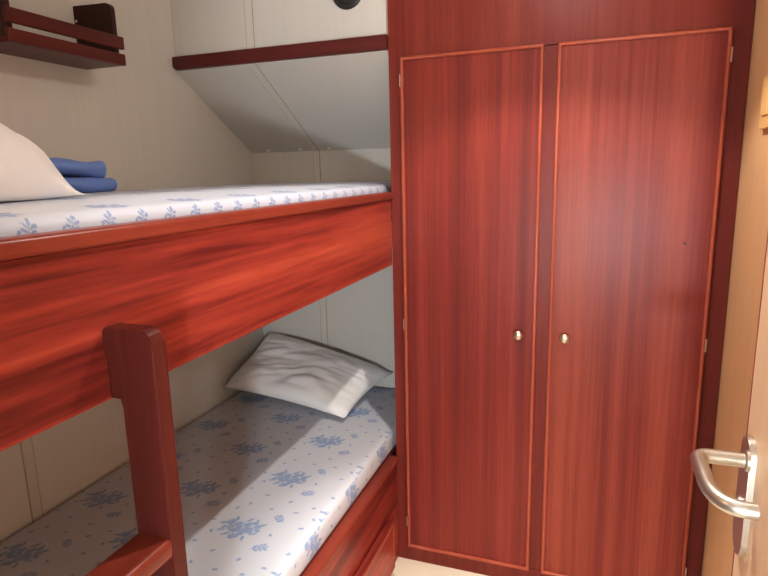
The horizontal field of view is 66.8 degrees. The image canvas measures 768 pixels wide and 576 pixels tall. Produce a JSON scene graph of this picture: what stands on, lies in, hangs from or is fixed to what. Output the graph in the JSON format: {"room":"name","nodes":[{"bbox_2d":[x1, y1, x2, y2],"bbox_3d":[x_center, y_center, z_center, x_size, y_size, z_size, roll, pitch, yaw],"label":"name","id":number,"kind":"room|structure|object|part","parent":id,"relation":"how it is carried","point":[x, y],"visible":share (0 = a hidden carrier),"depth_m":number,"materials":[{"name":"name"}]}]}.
{"room":"ship cabin","nodes":[
{"label":"ship cabin","id":0,"kind":"room"},
{"bbox_2d":[0,0,263,542],"bbox_3d":[-1.056,0.083,1.573,0.062,2.200,2.701,3,12,20],"label":"wall","id":1,"kind":"structure","parent":0,"point":[149,128],"depth_m":1.92,"materials":[{"name":"white paint"}]},
{"bbox_2d":[0,0,125,69],"bbox_3d":[-0.905,-0.716,1.573,0.153,0.176,0.375,3,12,20],"label":"wall shelf","id":2,"kind":"object","parent":1,"relation":"attached to","point":[98,44],"visible":1,"depth_m":1.58,"materials":[{"name":"brown wood"}]},
{"bbox_3d":[-0.969,-0.690,1.416,0.140,0.163,0.014,3,12,20],"label":"panel","id":3,"kind":"part","parent":2,"relation":"part of","materials":[{"name":"brown wood"}]},
{"bbox_3d":[-0.909,-0.636,1.591,0.140,0.012,0.372,3,12,20],"label":"shelf","id":4,"kind":"part","parent":2,"relation":"part of","materials":[{"name":"brown wood"}]},
{"bbox_3d":[-0.854,-0.755,1.730,0.140,0.163,0.016,3,12,20],"label":"panel","id":5,"kind":"part","parent":2,"relation":"part of","materials":[{"name":"brown wood"}]},
{"bbox_2d":[0,192,393,451],"bbox_3d":[-0.630,-0.068,1.407,0.838,0.252,2.537,3,12,20],"label":"bunk","id":6,"kind":"object","parent":1,"relation":"attached to","point":[206,282],"visible":0.93,"depth_m":0.94,"materials":[{"name":"brown wood"}]},
{"bbox_2d":[85,323,187,575],"bbox_3d":[-0.411,0.709,0.778,0.085,1.255,0.419,3,12,20],"label":"ladder","id":7,"kind":"object","parent":6,"relation":"attached to","point":[136,354],"visible":1,"depth_m":0.85,"materials":[{"name":"brown wood"}]},
{"bbox_2d":[0,182,391,236],"bbox_3d":[-0.651,-0.167,1.392,0.796,0.118,2.519,3,12,20],"label":"mattress","id":8,"kind":"object","parent":6,"relation":"on","point":[111,207],"visible":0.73,"depth_m":1.07,"materials":[{"name":"white fabric"}]},
{"bbox_2d":[0,123,90,201],"bbox_3d":[-0.741,-0.212,0.901,0.420,0.165,0.560,3,12,20],"label":"pillow","id":9,"kind":"object","parent":8,"relation":"on","point":[26,172],"visible":1,"depth_m":1.00,"materials":[{"name":"white fabric"}]},
{"bbox_2d":[49,158,116,192],"bbox_3d":[-0.912,-0.269,1.409,0.221,0.088,0.441,7,14,36],"label":"folded blanket","id":10,"kind":"object","parent":8,"relation":"on","point":[84,177],"visible":0.38,"depth_m":1.47,"materials":[{"name":"blue fabric"}]},
{"bbox_2d":[170,0,396,471],"bbox_3d":[0.213,-0.080,2.244,1.985,2.200,0.542,3,12,20],"label":"wall","id":11,"kind":"structure","parent":0,"point":[326,118],"depth_m":2.25,"materials":[{"name":"white paint"}]},
{"bbox_2d":[172,34,387,70],"bbox_3d":[-0.382,-0.807,2.008,0.836,0.046,0.019,3,12,20],"label":"trim","id":12,"kind":"structure","parent":11,"relation":"attached to","point":[374,43],"depth_m":1.98,"materials":[{"name":"brown wood"}]},
{"bbox_2d":[333,0,359,9],"bbox_3d":[-0.121,-0.961,1.885,0.110,0.110,0.012,3,12,20],"label":"air vent","id":13,"kind":"object","parent":11,"relation":"in","point":[343,4],"visible":1,"depth_m":1.90,"materials":[{"name":"black plastic"}]},
{"bbox_2d":[391,507,486,575],"bbox_3d":[0.097,1.300,1.117,2.650,0.060,3.226,3,12,20],"label":"floor","id":14,"kind":"structure","parent":0,"point":[403,566],"depth_m":2.18,"materials":[{"name":"beige carpet"}]},
{"bbox_2d":[300,444,398,575],"bbox_3d":[-0.597,0.971,1.610,0.858,0.424,2.537,3,12,20],"label":"bunk","id":15,"kind":"object","parent":14,"relation":"on","point":[364,542],"visible":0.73,"depth_m":1.92,"materials":[{"name":"brown wood"}]},
{"bbox_2d":[0,387,395,575],"bbox_3d":[-0.628,0.719,1.568,0.801,0.087,2.519,3,12,20],"label":"mattress","id":16,"kind":"object","parent":15,"relation":"on","point":[264,481],"visible":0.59,"depth_m":1.78,"materials":[{"name":"white fabric"}]},
{"bbox_2d":[224,331,392,417],"bbox_3d":[-0.336,0.355,2.515,0.660,0.191,0.434,3,12,20],"label":"pillow","id":17,"kind":"object","parent":16,"relation":"on","point":[283,367],"visible":1,"depth_m":2.45,"materials":[{"name":"white fabric"}]},
{"bbox_3d":[-0.097,1.002,1.785,0.025,0.192,0.740,3,12,20],"label":"drawer","id":18,"kind":"part","parent":15,"relation":"part of","materials":[{"name":"brown wood"}]},
{"bbox_2d":[387,0,755,575],"bbox_3d":[0.589,-0.053,2.067,1.032,2.198,0.500,3,12,20],"label":"wardrobe","id":19,"kind":"object","parent":14,"relation":"on","point":[565,173],"visible":1,"depth_m":1.85,"materials":[{"name":"brown wood"}]},
{"bbox_3d":[0.288,0.127,1.987,0.442,1.754,0.024,3,12,20],"label":"door","id":20,"kind":"part","parent":19,"relation":"part of","materials":[{"name":"brown wood"}]},
{"bbox_3d":[0.286,-0.025,1.964,0.534,2.198,0.022,3,12,20],"label":"frame","id":21,"kind":"part","parent":19,"relation":"part of","materials":[{"name":"brown wood"}]},
{"bbox_3d":[0.439,0.154,1.909,0.032,0.032,0.028,3,12,20],"label":"knob","id":22,"kind":"part","parent":19,"relation":"part of","materials":[{"name":"gold metal"}]},
{"bbox_3d":[0.577,0.160,1.860,0.032,0.032,0.028,3,12,20],"label":"knob","id":23,"kind":"part","parent":19,"relation":"part of","materials":[{"name":"gold metal"}]},
{"bbox_3d":[0.497,-0.909,1.703,0.938,0.373,0.022,3,12,20],"label":"header panel","id":24,"kind":"part","parent":19,"relation":"part of","materials":[{"name":"brown wood"}]},
{"bbox_3d":[0.749,0.149,1.823,0.442,1.754,0.024,3,12,20],"label":"door","id":25,"kind":"part","parent":19,"relation":"part of","materials":[{"name":"brown wood"}]},
{"bbox_2d":[701,0,767,575],"bbox_3d":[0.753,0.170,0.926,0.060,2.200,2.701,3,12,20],"label":"door","id":26,"kind":"structure","parent":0,"point":[751,216],"depth_m":1.54,"materials":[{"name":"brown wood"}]},
{"bbox_2d":[759,76,767,129],"bbox_3d":[0.897,-0.435,1.360,0.015,0.120,0.100,3,12,20],"label":"light switch","id":27,"kind":"object","parent":26,"relation":"attached to","point":[763,121],"visible":1,"depth_m":1.37,"materials":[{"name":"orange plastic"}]},
{"bbox_3d":[0.283,0.376,-0.050,0.148,2.200,0.279,3,12,20],"label":"wall","id":28,"kind":"structure","parent":0,"visible":0},
{"bbox_2d":[690,232,767,575],"bbox_3d":[0.374,0.372,0.504,0.118,1.963,0.814,3,12,20],"label":"door","id":29,"kind":"structure","parent":28,"relation":"in","point":[749,508],"depth_m":0.80,"materials":[{"name":"brown wood"}]},
{"bbox_3d":[0.447,0.251,0.758,0.074,0.024,0.148,3,12,20],"label":"lever","id":30,"kind":"part","parent":29,"relation":"part of","materials":[{"name":"silver metal"}]},
{"bbox_3d":[0.514,0.297,0.832,0.008,0.182,0.054,3,12,20],"label":"handle plate","id":31,"kind":"part","parent":29,"relation":"part of","materials":[{"name":"silver metal"}]}
]}

